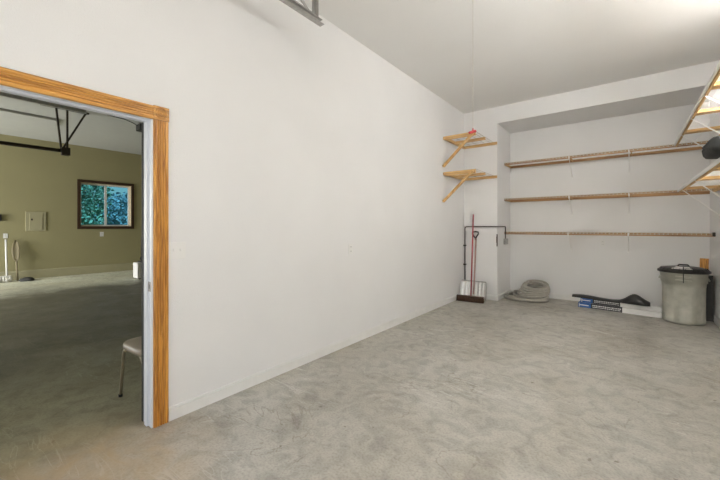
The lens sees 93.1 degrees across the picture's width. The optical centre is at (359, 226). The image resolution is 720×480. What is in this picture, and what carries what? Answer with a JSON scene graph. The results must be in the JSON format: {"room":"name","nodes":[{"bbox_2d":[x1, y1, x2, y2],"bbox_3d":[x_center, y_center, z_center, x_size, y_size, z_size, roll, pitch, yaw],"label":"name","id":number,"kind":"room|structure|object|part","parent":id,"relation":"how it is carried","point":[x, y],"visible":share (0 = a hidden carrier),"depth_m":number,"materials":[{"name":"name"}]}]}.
{"room":"garage","nodes":[
{"label":"garage","id":0,"kind":"room"},
{"bbox_2d":[0,134,141,271],"bbox_3d":[-8.510,-0.525,8.911,0.200,3.710,11.850,0,0,38],"label":"wall","id":1,"kind":"structure","parent":0,"point":[31,180],"depth_m":9.21,"materials":[{"name":"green paint"}]},
{"bbox_2d":[25,212,45,230],"bbox_3d":[-8.409,-0.145,8.850,0.033,0.500,0.390,0,0,38],"label":"electrical panel","id":2,"kind":"object","parent":1,"relation":"attached to","point":[34,221],"visible":1,"depth_m":8.84,"materials":[{"name":"beige paint"}]},
{"bbox_3d":[-8.404,-0.145,8.849,0.010,0.430,0.245,0,0,38],"label":"panel door","id":3,"kind":"part","parent":2,"relation":"part of","materials":[{"name":"beige paint"}]},
{"bbox_2d":[0,263,132,279],"bbox_3d":[-8.464,1.218,8.779,0.035,0.225,11.700,0,0,38],"label":"baseboard","id":4,"kind":"structure","parent":1,"relation":"attached to","point":[66,271],"depth_m":9.37,"materials":[{"name":"beige paint"}]},
{"bbox_2d":[77,179,133,228],"bbox_3d":[-7.531,-0.640,10.119,0.220,1.390,1.390,0,0,38],"label":"window","id":5,"kind":"structure","parent":1,"relation":"in","point":[130,187],"depth_m":10.14,"materials":[{"name":"beige"}]},
{"bbox_2d":[0,96,141,154],"bbox_3d":[-4.750,-2.330,5.849,9.495,0.100,11.700,0,0,38],"label":"ceiling","id":6,"kind":"structure","parent":0,"point":[96,130],"depth_m":7.89,"materials":[{"name":"grey paint"}]},
{"bbox_2d":[0,108,56,126],"bbox_3d":[-8.423,-2.255,5.065,0.600,0.050,5.920,0,0,38],"label":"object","id":7,"kind":"structure","parent":6,"relation":"attached to","point":[4,113],"depth_m":6.97,"materials":[{"name":"grey paint"}]},
{"bbox_2d":[0,92,85,113],"bbox_3d":[-7.189,-2.237,4.207,0.060,0.085,6.100,0,0,38],"label":"rail","id":8,"kind":"object","parent":6,"relation":"attached to","point":[2,94],"visible":0.71,"depth_m":6.11,"materials":[{"name":"metal"}]},
{"bbox_2d":[0,105,88,155],"bbox_3d":[-7.339,-1.828,4.389,0.100,0.916,6.200,0,0,38],"label":"door track","id":9,"kind":"object","parent":6,"relation":"hanging from","point":[65,150],"visible":0.88,"depth_m":6.47,"materials":[{"name":"grey metal"}]},
{"bbox_2d":[108,115,141,131],"bbox_3d":[-4.875,-2.180,7.221,0.240,0.200,0.800,0,0,38],"label":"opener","id":10,"kind":"object","parent":6,"relation":"attached to","point":[139,125],"visible":0.53,"depth_m":7.29,"materials":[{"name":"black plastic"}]},
{"bbox_2d":[0,0,463,406],"bbox_3d":[-1.024,-0.525,2.807,0.125,3.710,11.540,0,0,38],"label":"wall","id":11,"kind":"structure","parent":0,"point":[293,143],"depth_m":3.00,"materials":[{"name":"white paint"}]},
{"bbox_2d":[0,66,168,427],"bbox_3d":[-1.681,0.262,1.968,0.176,2.136,1.032,0,0,38],"label":"door frame","id":12,"kind":"structure","parent":11,"relation":"in","point":[154,119],"depth_m":2.27,"materials":[{"name":"brown wood"}]},
{"bbox_3d":[-1.628,-0.758,1.926,0.018,0.089,0.842,0,0,38],"label":"casing","id":13,"kind":"part","parent":12,"relation":"part of","materials":[{"name":"brown wood"}]},
{"bbox_3d":[-1.338,0.309,2.293,0.018,2.042,0.093,0,0,38],"label":"casing","id":14,"kind":"part","parent":12,"relation":"part of","materials":[{"name":"brown wood"}]},
{"bbox_2d":[169,242,185,259],"bbox_3d":[-1.274,0.165,2.377,0.014,0.118,0.118,0,0,38],"label":"light switch","id":15,"kind":"object","parent":11,"relation":"attached to","point":[177,250],"visible":1,"depth_m":2.38,"materials":[{"name":"white plastic"}]},
{"bbox_2d":[169,293,459,420],"bbox_3d":[-0.468,1.284,3.401,0.013,0.093,7.960,0,0,38],"label":"baseboard","id":16,"kind":"structure","parent":11,"relation":"attached to","point":[183,408],"depth_m":3.08,"materials":[{"name":"paint"}]},
{"bbox_2d":[349,244,352,253],"bbox_3d":[-0.104,0.250,3.865,0.008,0.115,0.070,0,0,38],"label":"wall outlet","id":17,"kind":"object","parent":11,"relation":"attached to","point":[350,245],"visible":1,"depth_m":3.86,"materials":[{"name":"white plastic"}]},
{"bbox_2d":[442,132,496,166],"bbox_3d":[1.943,-1.275,5.969,0.613,0.535,1.024,0,0,38],"label":"corner shelf","id":18,"kind":"object","parent":11,"relation":"attached to","point":[460,144],"visible":0.95,"depth_m":5.77,"materials":[{"name":"brown wood"}]},
{"bbox_3d":[1.652,-1.502,5.623,0.512,0.060,0.036,0,0,38],"label":"rail","id":19,"kind":"part","parent":18,"relation":"part of","materials":[{"name":"brown wood"}]},
{"bbox_2d":[442,169,496,201],"bbox_3d":[1.943,-0.678,5.969,0.613,0.521,1.024,0,0,38],"label":"corner shelf","id":20,"kind":"object","parent":11,"relation":"attached to","point":[467,174],"visible":1,"depth_m":5.73,"materials":[{"name":"brown wood"}]},
{"bbox_3d":[1.652,-0.898,5.623,0.512,0.060,0.036,0,0,38],"label":"rail","id":21,"kind":"part","parent":20,"relation":"part of","materials":[{"name":"brown wood"}]},
{"bbox_2d":[0,270,719,479],"bbox_3d":[-3.406,1.430,4.687,13.445,0.200,11.940,0,0,38],"label":"floor","id":22,"kind":"structure","parent":0,"point":[503,389],"depth_m":2.58,"materials":[{"name":"concrete"}]},
{"bbox_2d":[0,239,11,282],"bbox_3d":[-8.652,0.815,8.218,0.355,1.019,0.370,0,0,38],"label":"mop","id":23,"kind":"object","parent":22,"relation":"on","point":[8,278],"visible":1,"depth_m":8.29,"materials":[{"name":"white plastic"}]},
{"bbox_2d":[11,240,19,280],"bbox_3d":[-8.559,0.831,8.479,0.152,1.003,0.130,0,0,-19],"label":"shovel","id":24,"kind":"object","parent":22,"relation":"on","point":[15,248],"visible":1,"depth_m":8.48,"materials":[{"name":"beige paint"}]},
{"bbox_3d":[-8.565,0.590,8.489,0.105,0.520,0.156,0,0,38],"label":"blade","id":25,"kind":"part","parent":24,"relation":"part of","materials":[{"name":"beige paint"}]},
{"bbox_2d":[19,277,34,280],"bbox_3d":[-8.235,1.284,8.420,0.299,0.092,0.282,0,0,38],"label":"bundle","id":26,"kind":"object","parent":22,"relation":"on","point":[24,278],"visible":1,"depth_m":8.36,"materials":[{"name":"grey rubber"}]},
{"bbox_2d":[118,336,141,396],"bbox_3d":[-1.579,0.915,2.716,0.478,0.830,0.459,0,0,35],"label":"chair","id":27,"kind":"object","parent":22,"relation":"on","point":[134,345],"visible":0.23,"depth_m":2.61,"materials":[{"name":"beige plastic"}]},
{"bbox_3d":[-1.839,1.131,2.651,0.118,0.386,0.027,0,0,35],"label":"leg","id":28,"kind":"part","parent":27,"relation":"part of","materials":[{"name":"beige metal"}]},
{"bbox_3d":[-1.596,0.906,2.692,0.402,0.063,0.400,0,0,35],"label":"seat","id":29,"kind":"part","parent":27,"relation":"part of","materials":[{"name":"beige plastic"}]},
{"bbox_2d":[133,234,141,278],"bbox_3d":[-5.593,0.689,8.838,0.370,1.282,0.410,0,0,38],"label":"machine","id":30,"kind":"object","parent":22,"relation":"on","point":[137,266],"visible":0.48,"depth_m":8.66,"materials":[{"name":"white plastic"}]},
{"bbox_2d":[456,214,483,303],"bbox_3d":[2.056,0.545,6.187,0.471,1.567,0.452,0,0,38],"label":"push broom","id":31,"kind":"object","parent":22,"relation":"on","point":[466,298],"visible":1,"depth_m":6.09,"materials":[{"name":"black plastic"}]},
{"bbox_2d":[460,231,486,300],"bbox_3d":[2.100,0.687,6.234,0.479,1.229,0.289,0,0,38],"label":"snow shovel","id":32,"kind":"object","parent":22,"relation":"on","point":[479,288],"visible":0.74,"depth_m":6.20,"materials":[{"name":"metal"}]},
{"bbox_3d":[2.051,1.142,6.172,0.465,0.317,0.132,0,0,38],"label":"blade","id":33,"kind":"part","parent":32,"relation":"part of","materials":[{"name":"metal"}]},
{"bbox_2d":[504,279,549,301],"bbox_3d":[3.058,1.157,6.282,0.763,0.338,0.613,0,0,38],"label":"coiled hose","id":34,"kind":"object","parent":22,"relation":"on","point":[530,292],"visible":1,"depth_m":6.12,"materials":[{"name":"grey rubber"}]},
{"bbox_2d":[578,300,661,317],"bbox_3d":[4.078,1.291,5.393,1.046,0.077,0.174,0,0,44],"label":"carton","id":35,"kind":"object","parent":22,"relation":"on","point":[656,314],"visible":0.95,"depth_m":5.30,"materials":[{"name":"grey cardboard"}]},
{"bbox_2d":[581,298,661,311],"bbox_3d":[4.121,1.218,5.422,1.016,0.069,0.164,0,0,43],"label":"carton","id":36,"kind":"object","parent":35,"relation":"on","point":[658,308],"visible":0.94,"depth_m":5.31,"materials":[{"name":"grey"}]},
{"bbox_2d":[572,294,649,306],"bbox_3d":[3.992,1.111,5.473,1.022,0.145,0.239,0,0,41],"label":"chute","id":37,"kind":"object","parent":36,"relation":"on","point":[634,299],"visible":1,"depth_m":5.27,"materials":[{"name":"plastic"}]},
{"bbox_2d":[657,264,711,325],"bbox_3d":[4.544,0.925,4.791,0.556,0.811,0.565,0,0,38],"label":"trash can","id":38,"kind":"object","parent":22,"relation":"on","point":[683,287],"visible":1,"depth_m":4.63,"materials":[{"name":"grey plastic"}]},
{"bbox_3d":[4.373,0.704,4.612,0.166,0.072,0.049,0,0,43],"label":"handle","id":39,"kind":"part","parent":38,"relation":"part of","materials":[{"name":"grey plastic"}]},
{"bbox_3d":[4.546,0.576,4.794,0.556,0.114,0.556,0,0,38],"label":"lid","id":40,"kind":"part","parent":38,"relation":"part of","materials":[{"name":"black plastic"}]},
{"bbox_2d":[700,258,708,269],"bbox_3d":[5.121,0.900,5.083,0.120,0.864,0.087,0,0,38],"label":"plank","id":41,"kind":"object","parent":22,"relation":"on","point":[704,263],"visible":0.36,"depth_m":5.09,"materials":[{"name":"brown wood"}]},
{"bbox_2d":[706,275,713,321],"bbox_3d":[4.962,1.010,4.848,0.075,0.648,0.160,0,0,38],"label":"board","id":42,"kind":"object","parent":22,"relation":"on","point":[709,290],"visible":0.71,"depth_m":4.80,"materials":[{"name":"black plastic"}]},
{"bbox_2d":[464,107,509,295],"bbox_3d":[2.500,-0.417,6.676,0.615,3.495,0.860,0,0,38],"label":"wall","id":43,"kind":"structure","parent":0,"point":[483,198],"depth_m":6.33,"materials":[{"name":"white paint"}]},
{"bbox_2d":[463,226,507,279],"bbox_3d":[2.403,0.656,6.516,0.659,1.348,0.592,0,0,38],"label":"pipe","id":44,"kind":"object","parent":43,"relation":"attached to","point":[505,239],"visible":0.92,"depth_m":6.46,"materials":[{"name":"grey metal"}]},
{"bbox_2d":[299,0,719,113],"bbox_3d":[1.138,-2.265,2.682,3.425,0.200,8.820,0,0,38],"label":"ceiling","id":45,"kind":"structure","parent":0,"point":[474,55],"depth_m":3.94,"materials":[{"name":"white paint"}]},
{"bbox_2d":[280,0,323,26],"bbox_3d":[-1.499,-1.964,1.520,0.088,0.417,3.730,0,0,38],"label":"door track","id":46,"kind":"object","parent":45,"relation":"hanging from","point":[313,15],"visible":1,"depth_m":2.86,"materials":[{"name":"metal"}]},
{"bbox_2d":[497,60,719,133],"bbox_3d":[3.844,-2.018,5.616,2.810,0.295,0.860,0,0,38],"label":"wall","id":47,"kind":"structure","parent":0,"point":[684,86],"depth_m":5.28,"materials":[{"name":"white paint"}]},
{"bbox_2d":[510,102,709,304],"bbox_3d":[3.916,-0.517,6.203,3.425,3.695,0.150,0,0,38],"label":"wall","id":48,"kind":"structure","parent":0,"point":[609,271],"depth_m":5.83,"materials":[{"name":"white paint"}]},
{"bbox_2d":[486,289,661,305],"bbox_3d":[3.599,1.284,5.801,3.399,0.093,0.873,0,0,38],"label":"baseboard","id":49,"kind":"structure","parent":48,"relation":"attached to","point":[551,295],"depth_m":6.24,"materials":[{"name":"paint"}]},
{"bbox_2d":[504,140,707,178],"bbox_3d":[3.975,-1.046,5.782,2.806,0.347,0.438,0,0,38],"label":"wall shelf","id":50,"kind":"object","parent":48,"relation":"attached to","point":[686,144],"visible":0.97,"depth_m":5.66,"materials":[{"name":"brown wood"}]},
{"bbox_3d":[3.852,-1.192,5.626,2.806,0.036,0.018,0,0,38],"label":"rail","id":51,"kind":"part","parent":50,"relation":"part of","materials":[{"name":"brown wood"}]},
{"bbox_2d":[504,189,713,215],"bbox_3d":[3.975,-0.370,5.782,2.806,0.347,0.438,0,0,38],"label":"wall shelf","id":52,"kind":"object","parent":48,"relation":"attached to","point":[699,191],"visible":0.91,"depth_m":5.62,"materials":[{"name":"brown wood"}]},
{"bbox_3d":[3.852,-0.516,5.626,2.806,0.036,0.018,0,0,38],"label":"rail","id":53,"kind":"part","parent":52,"relation":"part of","materials":[{"name":"brown wood"}]},
{"bbox_2d":[504,231,715,252],"bbox_3d":[3.972,0.255,5.776,2.807,0.357,0.450,0,0,38],"label":"wall shelf","id":54,"kind":"object","parent":48,"relation":"attached to","point":[713,234],"visible":1,"depth_m":5.48,"materials":[{"name":"brown wood"}]},
{"bbox_3d":[3.852,0.116,5.626,2.806,0.040,0.018,0,0,38],"label":"rail","id":55,"kind":"part","parent":54,"relation":"part of","materials":[{"name":"brown wood"}]},
{"bbox_2d":[710,89,719,319],"bbox_3d":[2.578,-0.517,1.621,0.150,3.695,8.940,0,0,38],"label":"wall","id":56,"kind":"structure","parent":0,"point":[714,199],"depth_m":4.75,"materials":[{"name":"white paint"}]},
{"bbox_2d":[674,61,719,146],"bbox_3d":[3.166,-0.992,2.833,0.427,0.444,5.170,0,0,38],"label":"wall shelf","id":57,"kind":"object","parent":56,"relation":"attached to","point":[712,84],"visible":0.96,"depth_m":3.57,"materials":[{"name":"brown wood"}]},
{"bbox_2d":[677,157,719,215],"bbox_3d":[3.180,-0.320,2.822,0.393,0.444,5.170,0,0,38],"label":"wall shelf","id":58,"kind":"object","parent":56,"relation":"attached to","point":[702,176],"visible":1,"depth_m":3.68,"materials":[{"name":"brown wood"}]},
{"bbox_3d":[3.043,-0.512,2.930,0.016,0.036,5.170,0,0,38],"label":"rail","id":59,"kind":"part","parent":58,"relation":"part of","materials":[{"name":"brown wood"}]},
{"bbox_2d":[702,136,719,158],"bbox_3d":[2.887,-0.612,2.537,0.478,0.142,0.470,0,0,38],"label":"bag","id":60,"kind":"object","parent":58,"relation":"on","point":[711,149],"visible":0.98,"depth_m":2.56,"materials":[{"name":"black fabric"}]},
{"bbox_2d":[714,315,719,327],"bbox_3d":[2.477,1.284,1.625,0.013,0.093,8.820,0,0,38],"label":"baseboard","id":61,"kind":"structure","parent":56,"relation":"attached to","point":[716,320],"depth_m":4.62,"materials":[{"name":"paint"}]},
{"label":"outside","id":62,"kind":"structure","parent":0,"visible":0},
{"bbox_3d":[-14.260,1.560,40.290,47.700,0.060,54.400,0,0,38],"label":"ground","id":63,"kind":"structure","parent":62,"visible":0},
{"bbox_2d":[81,184,113,224],"bbox_3d":[-11.554,-1.095,13.572,2.872,5.264,2.854,0,0,38],"label":"leafy tree","id":64,"kind":"object","parent":63,"relation":"on","point":[86,218],"visible":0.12,"depth_m":13.74,"materials":[{"name":"green plant"}]},
{"bbox_2d":[93,192,126,224],"bbox_3d":[-12.140,-0.151,17.721,3.069,3.384,3.073,0,0,38],"label":"leafy tree","id":65,"kind":"object","parent":63,"relation":"on","point":[118,217],"visible":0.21,"depth_m":16.85,"materials":[{"name":"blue plant"}]}
]}

